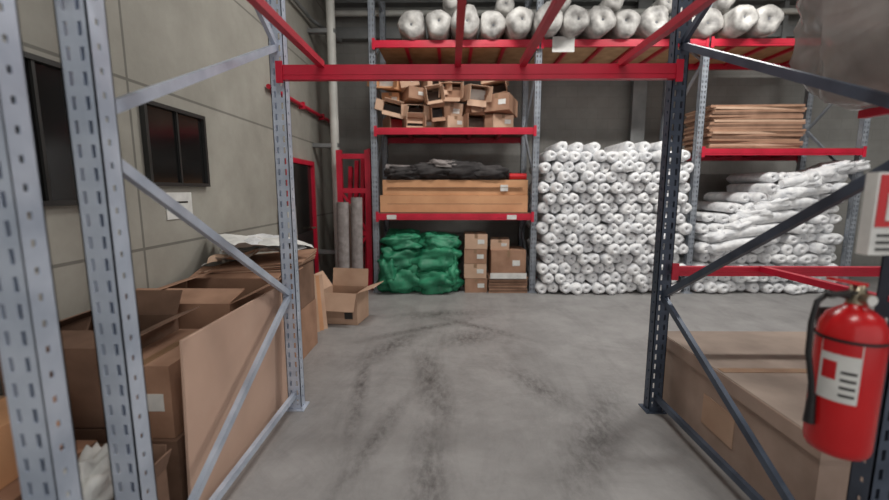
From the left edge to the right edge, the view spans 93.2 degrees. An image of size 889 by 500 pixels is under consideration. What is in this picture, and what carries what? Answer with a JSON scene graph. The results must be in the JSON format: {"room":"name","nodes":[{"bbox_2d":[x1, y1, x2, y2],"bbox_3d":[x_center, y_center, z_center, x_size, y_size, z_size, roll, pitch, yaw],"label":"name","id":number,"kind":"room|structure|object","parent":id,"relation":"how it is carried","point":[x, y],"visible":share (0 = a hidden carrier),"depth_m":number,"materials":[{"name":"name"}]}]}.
{"room":"warehouse","nodes":[
{"label":"warehouse","id":0,"kind":"room"},
{"bbox_2d":[0,0,334,395],"bbox_3d":[-2.347,-1.338,2.012,0.150,5.400,12.300,0,8,1],"label":"wall","id":1,"kind":"structure","parent":0,"point":[151,42],"depth_m":3.87,"materials":[{"name":"concrete"}]},
{"bbox_2d":[6,51,83,205],"bbox_3d":[-2.249,-0.657,2.335,0.040,0.820,0.510,0,8,1],"label":"window","id":2,"kind":"structure","parent":1,"relation":"in","point":[44,75],"depth_m":2.40,"materials":[{"name":"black glass"}]},
{"bbox_2d":[139,101,210,186],"bbox_3d":[-2.233,-0.858,3.529,0.040,0.640,0.790,0,8,1],"label":"window","id":3,"kind":"structure","parent":1,"relation":"in","point":[174,140],"depth_m":3.47,"materials":[{"name":"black glass"}]},
{"bbox_2d":[166,192,192,219],"bbox_3d":[-2.246,-0.378,3.562,0.010,0.220,0.340,0,8,1],"label":"notice","id":4,"kind":"object","parent":1,"relation":"attached to","point":[183,198],"visible":0.38,"depth_m":3.58,"materials":[{"name":"white paper"}]},
{"bbox_2d":[266,84,329,122],"bbox_3d":[-2.166,-2.227,6.605,0.090,0.100,2.850,0,8,1],"label":"pipe","id":5,"kind":"object","parent":1,"relation":"attached to","point":[301,105],"visible":0.64,"depth_m":6.37,"materials":[{"name":"metal"}]},
{"bbox_2d":[285,157,318,273],"bbox_3d":[-2.158,-0.326,6.523,0.102,2.120,1.090,0,8,1],"label":"door","id":6,"kind":"structure","parent":1,"relation":"in","point":[304,170],"depth_m":6.67,"materials":[{"name":"red metal"}]},
{"bbox_2d":[293,0,341,42],"bbox_3d":[-2.109,-3.545,5.791,0.221,0.080,3.813,1,8,4],"label":"conduit","id":7,"kind":"object","parent":1,"relation":"attached to","point":[297,2],"visible":0.86,"depth_m":6.56,"materials":[{"name":"grey metal"}]},
{"bbox_2d":[307,0,339,267],"bbox_3d":[-1.986,-2.047,7.008,0.440,5.390,0.140,0,8,1],"label":"downpipe","id":8,"kind":"object","parent":1,"relation":"attached to","point":[330,30],"visible":0.55,"depth_m":6.91,"materials":[{"name":"grey metal"}]},
{"bbox_2d":[221,273,887,499],"bbox_3d":[4.379,1.386,2.388,13.600,0.100,12.450,0,8,1],"label":"floor","id":9,"kind":"structure","parent":0,"point":[454,395],"depth_m":3.30,"materials":[{"name":"concrete"}]},
{"bbox_2d":[0,0,82,499],"bbox_3d":[-1.174,-0.813,0.364,0.150,4.826,1.860,0,8,1],"label":"rack","id":10,"kind":"object","parent":9,"relation":"on","point":[26,364],"visible":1,"depth_m":1.15,"materials":[{"name":"metal"}]},
{"bbox_2d":[0,396,97,499],"bbox_3d":[-1.936,1.058,1.691,0.612,0.746,0.603,0,8,1],"label":"cartons","id":11,"kind":"object","parent":9,"relation":"on","point":[10,489],"visible":0.29,"depth_m":1.67,"materials":[{"name":"cardboard"}]},
{"bbox_2d":[0,290,199,443],"bbox_3d":[-1.866,0.811,2.445,0.699,1.023,0.678,0,8,1],"label":"cardboard box","id":12,"kind":"object","parent":9,"relation":"on","point":[158,316],"visible":0.18,"depth_m":2.13,"materials":[{"name":"cardboard"}]},
{"bbox_2d":[63,442,171,499],"bbox_3d":[-1.438,1.125,1.700,0.392,0.612,0.532,0,8,1],"label":"carton","id":13,"kind":"object","parent":9,"relation":"on","point":[94,463],"visible":0.35,"depth_m":1.70,"materials":[{"name":"cardboard"}]},
{"bbox_2d":[132,329,198,499],"bbox_3d":[-1.491,0.928,2.394,0.320,0.806,0.602,0,8,1],"label":"cartons","id":14,"kind":"object","parent":9,"relation":"on","point":[161,358],"visible":0.27,"depth_m":2.11,"materials":[{"name":"cardboard"}]},
{"bbox_2d":[136,266,302,328],"bbox_3d":[-1.692,0.688,3.310,1.013,1.022,1.040,0,8,1],"label":"carton","id":15,"kind":"object","parent":9,"relation":"on","point":[217,295],"visible":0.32,"depth_m":2.94,"materials":[{"name":"cardboard"}]},
{"bbox_2d":[179,288,287,499],"bbox_3d":[-1.257,0.811,2.699,0.049,0.960,1.300,0,8,1],"label":"panel","id":16,"kind":"object","parent":9,"relation":"on","point":[216,359],"visible":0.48,"depth_m":2.44,"materials":[{"name":"brown cardboard"}]},
{"bbox_2d":[197,248,317,366],"bbox_3d":[-1.721,0.564,4.124,0.953,1.037,0.973,0,8,1],"label":"cartons","id":17,"kind":"object","parent":9,"relation":"on","point":[270,262],"visible":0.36,"depth_m":4.19,"materials":[{"name":"cardboard"}]},
{"bbox_2d":[203,233,313,264],"bbox_3d":[-1.718,-0.013,3.960,1.010,0.281,1.031,0,8,1],"label":"sheets","id":18,"kind":"object","parent":17,"relation":"on","point":[249,245],"visible":0.7,"depth_m":3.78,"materials":[{"name":"white paper"}]},
{"bbox_2d":[287,206,297,239],"bbox_3d":[-2.057,0.128,5.703,0.169,1.456,0.149,0,8,1],"label":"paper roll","id":19,"kind":"object","parent":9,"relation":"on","point":[287,206],"visible":0.15,"depth_m":5.57,"materials":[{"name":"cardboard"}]},
{"bbox_2d":[314,274,327,331],"bbox_3d":[-1.625,0.646,4.954,0.453,0.647,0.221,-5,10,-33],"label":"cardboard","id":20,"kind":"object","parent":9,"relation":"on","point":[318,281],"visible":0.36,"depth_m":5.04,"materials":[{"name":"brown cardboard"}]},
{"bbox_2d":[314,268,382,324],"bbox_3d":[-1.256,0.593,5.365,0.853,0.628,0.574,1,8,9],"label":"carton","id":21,"kind":"object","parent":9,"relation":"on","point":[346,300],"visible":0.83,"depth_m":5.37,"materials":[{"name":"cardboard"}]},
{"bbox_2d":[336,148,373,288],"bbox_3d":[-1.477,-0.532,7.142,0.550,2.354,0.450,0,8,1],"label":"frame","id":22,"kind":"object","parent":9,"relation":"on","point":[365,190],"visible":0.56,"depth_m":6.93,"materials":[{"name":"red metal"}]},
{"bbox_2d":[53,0,716,499],"bbox_3d":[0.169,-1.057,2.076,2.790,4.826,1.787,0,8,1],"label":"rack","id":23,"kind":"object","parent":9,"relation":"on","point":[104,167],"visible":1,"depth_m":1.59,"materials":[{"name":"metal"}]},
{"bbox_2d":[375,228,464,294],"bbox_3d":[-0.405,0.164,6.968,1.522,1.015,0.936,0,8,-3],"label":"pile","id":24,"kind":"object","parent":9,"relation":"on","point":[410,260],"visible":0.99,"depth_m":6.70,"materials":[{"name":"green plastic"}]},
{"bbox_2d":[463,231,486,292],"bbox_3d":[0.511,0.188,7.041,0.378,0.956,0.514,0,8,1],"label":"cartons","id":25,"kind":"object","parent":9,"relation":"on","point":[475,242],"visible":1,"depth_m":6.80,"materials":[{"name":"cardboard"}]},
{"bbox_2d":[486,237,527,292],"bbox_3d":[1.031,0.235,7.028,0.649,0.862,0.594,0,8,1],"label":"cartons","id":26,"kind":"object","parent":9,"relation":"on","point":[506,267],"visible":0.92,"depth_m":6.80,"materials":[{"name":"cardboard"}]},
{"bbox_2d":[526,141,693,294],"bbox_3d":[2.666,-0.547,7.053,2.423,2.432,1.183,0,8,1],"label":"rolls","id":27,"kind":"object","parent":9,"relation":"on","point":[595,227],"visible":0.84,"depth_m":6.60,"materials":[{"name":"white fabric"}]},
{"bbox_2d":[367,0,870,293],"bbox_3d":[2.685,-1.809,7.075,7.710,4.901,1.302,0,8,1],"label":"rack","id":28,"kind":"object","parent":9,"relation":"on","point":[558,49],"visible":0.5,"depth_m":6.67,"materials":[{"name":"metal"}]},
{"bbox_2d":[367,81,517,127],"bbox_3d":[-0.006,-2.398,6.804,2.419,1.005,0.937,0,8,1],"label":"pile","id":29,"kind":"object","parent":28,"relation":"in","point":[491,98],"visible":0.88,"depth_m":6.63,"materials":[{"name":"cardboard"}]},
{"bbox_2d":[380,180,527,211],"bbox_3d":[0.153,-0.900,6.997,2.361,0.513,0.618,0,8,1],"label":"carton","id":30,"kind":"object","parent":28,"relation":"on","point":[398,195],"visible":1,"depth_m":6.71,"materials":[{"name":"cardboard"}]},
{"bbox_2d":[384,159,526,179],"bbox_3d":[0.159,-1.300,6.785,2.303,0.330,0.434,0,8,1],"label":"fabric bundle","id":31,"kind":"object","parent":30,"relation":"on","point":[435,169],"visible":1,"depth_m":6.63,"materials":[{"name":"black fabric"}]},
{"bbox_2d":[397,0,783,56],"bbox_3d":[2.098,-3.539,6.614,5.589,0.689,1.433,0,8,1],"label":"rolls","id":32,"kind":"object","parent":28,"relation":"on","point":[506,22],"visible":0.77,"depth_m":6.09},
{"bbox_2d":[682,104,806,150],"bbox_3d":[4.813,-1.952,6.830,1.532,0.659,0.816,0,8,1],"label":"stack","id":33,"kind":"object","parent":28,"relation":"on","point":[760,125],"visible":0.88,"depth_m":6.46,"materials":[{"name":"cardboard"}]},
{"bbox_2d":[638,0,888,499],"bbox_3d":[2.954,-1.052,2.040,2.900,4.826,1.787,0,8,1],"label":"rack","id":34,"kind":"object","parent":9,"relation":"on","point":[874,473],"visible":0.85,"depth_m":2.56,"materials":[{"name":"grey metal"}]},
{"bbox_2d":[789,0,888,110],"bbox_3d":[2.617,-1.255,1.810,1.812,1.143,1.240,0,8,1],"label":"wrapped bundle","id":35,"kind":"object","parent":34,"relation":"on","point":[847,41],"visible":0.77,"depth_m":1.97,"materials":[{"name":"plastic"}]},
{"bbox_2d":[802,276,888,461],"bbox_3d":[1.409,0.373,1.383,0.436,0.591,0.191,0,8,1],"label":"fire extinguisher","id":36,"kind":"object","parent":34,"relation":"attached to","point":[846,359],"visible":1,"depth_m":1.33,"materials":[{"name":"metal"}]},
{"bbox_2d":[855,172,888,254],"bbox_3d":[1.480,-0.114,1.330,0.275,0.260,0.046,0,8,1],"label":"fire extinguisher sign","id":37,"kind":"object","parent":34,"relation":"attached to","point":[873,233],"visible":1,"depth_m":1.32,"materials":[{"name":"white plastic"}]},
{"bbox_2d":[662,331,865,499],"bbox_3d":[2.337,1.019,2.615,1.320,0.564,1.480,0,8,1],"label":"carton","id":38,"kind":"object","parent":9,"relation":"on","point":[764,373],"visible":0.44,"depth_m":2.49,"materials":[{"name":"cardboard"}]},
{"bbox_2d":[678,159,870,294],"bbox_3d":[5.351,-0.403,7.049,2.695,2.146,1.317,0,8,1],"label":"rolls","id":39,"kind":"object","parent":9,"relation":"on","point":[734,217],"visible":0.77,"depth_m":6.62,"materials":[{"name":"white fabric"}]},
{"bbox_2d":[334,0,798,41],"bbox_3d":[4.456,-4.302,7.560,13.100,1.000,0.299,0,8,1],"label":"wall","id":40,"kind":"structure","parent":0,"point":[346,34],"depth_m":7.57,"materials":[{"name":"grey paint"}]},
{"bbox_2d":[335,5,888,272],"bbox_3d":[4.459,-2.206,8.087,13.600,5.400,0.150,0,8,1],"label":"wall","id":41,"kind":"structure","parent":0,"point":[584,112],"depth_m":8.00,"materials":[{"name":"concrete"}]},
{"bbox_2d":[628,0,652,143],"bbox_3d":[3.582,-2.180,7.905,0.250,5.400,0.240,0,8,1],"label":"wall column","id":42,"kind":"structure","parent":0,"point":[638,97],"depth_m":7.73,"materials":[{"name":"grey concrete"}]}
]}

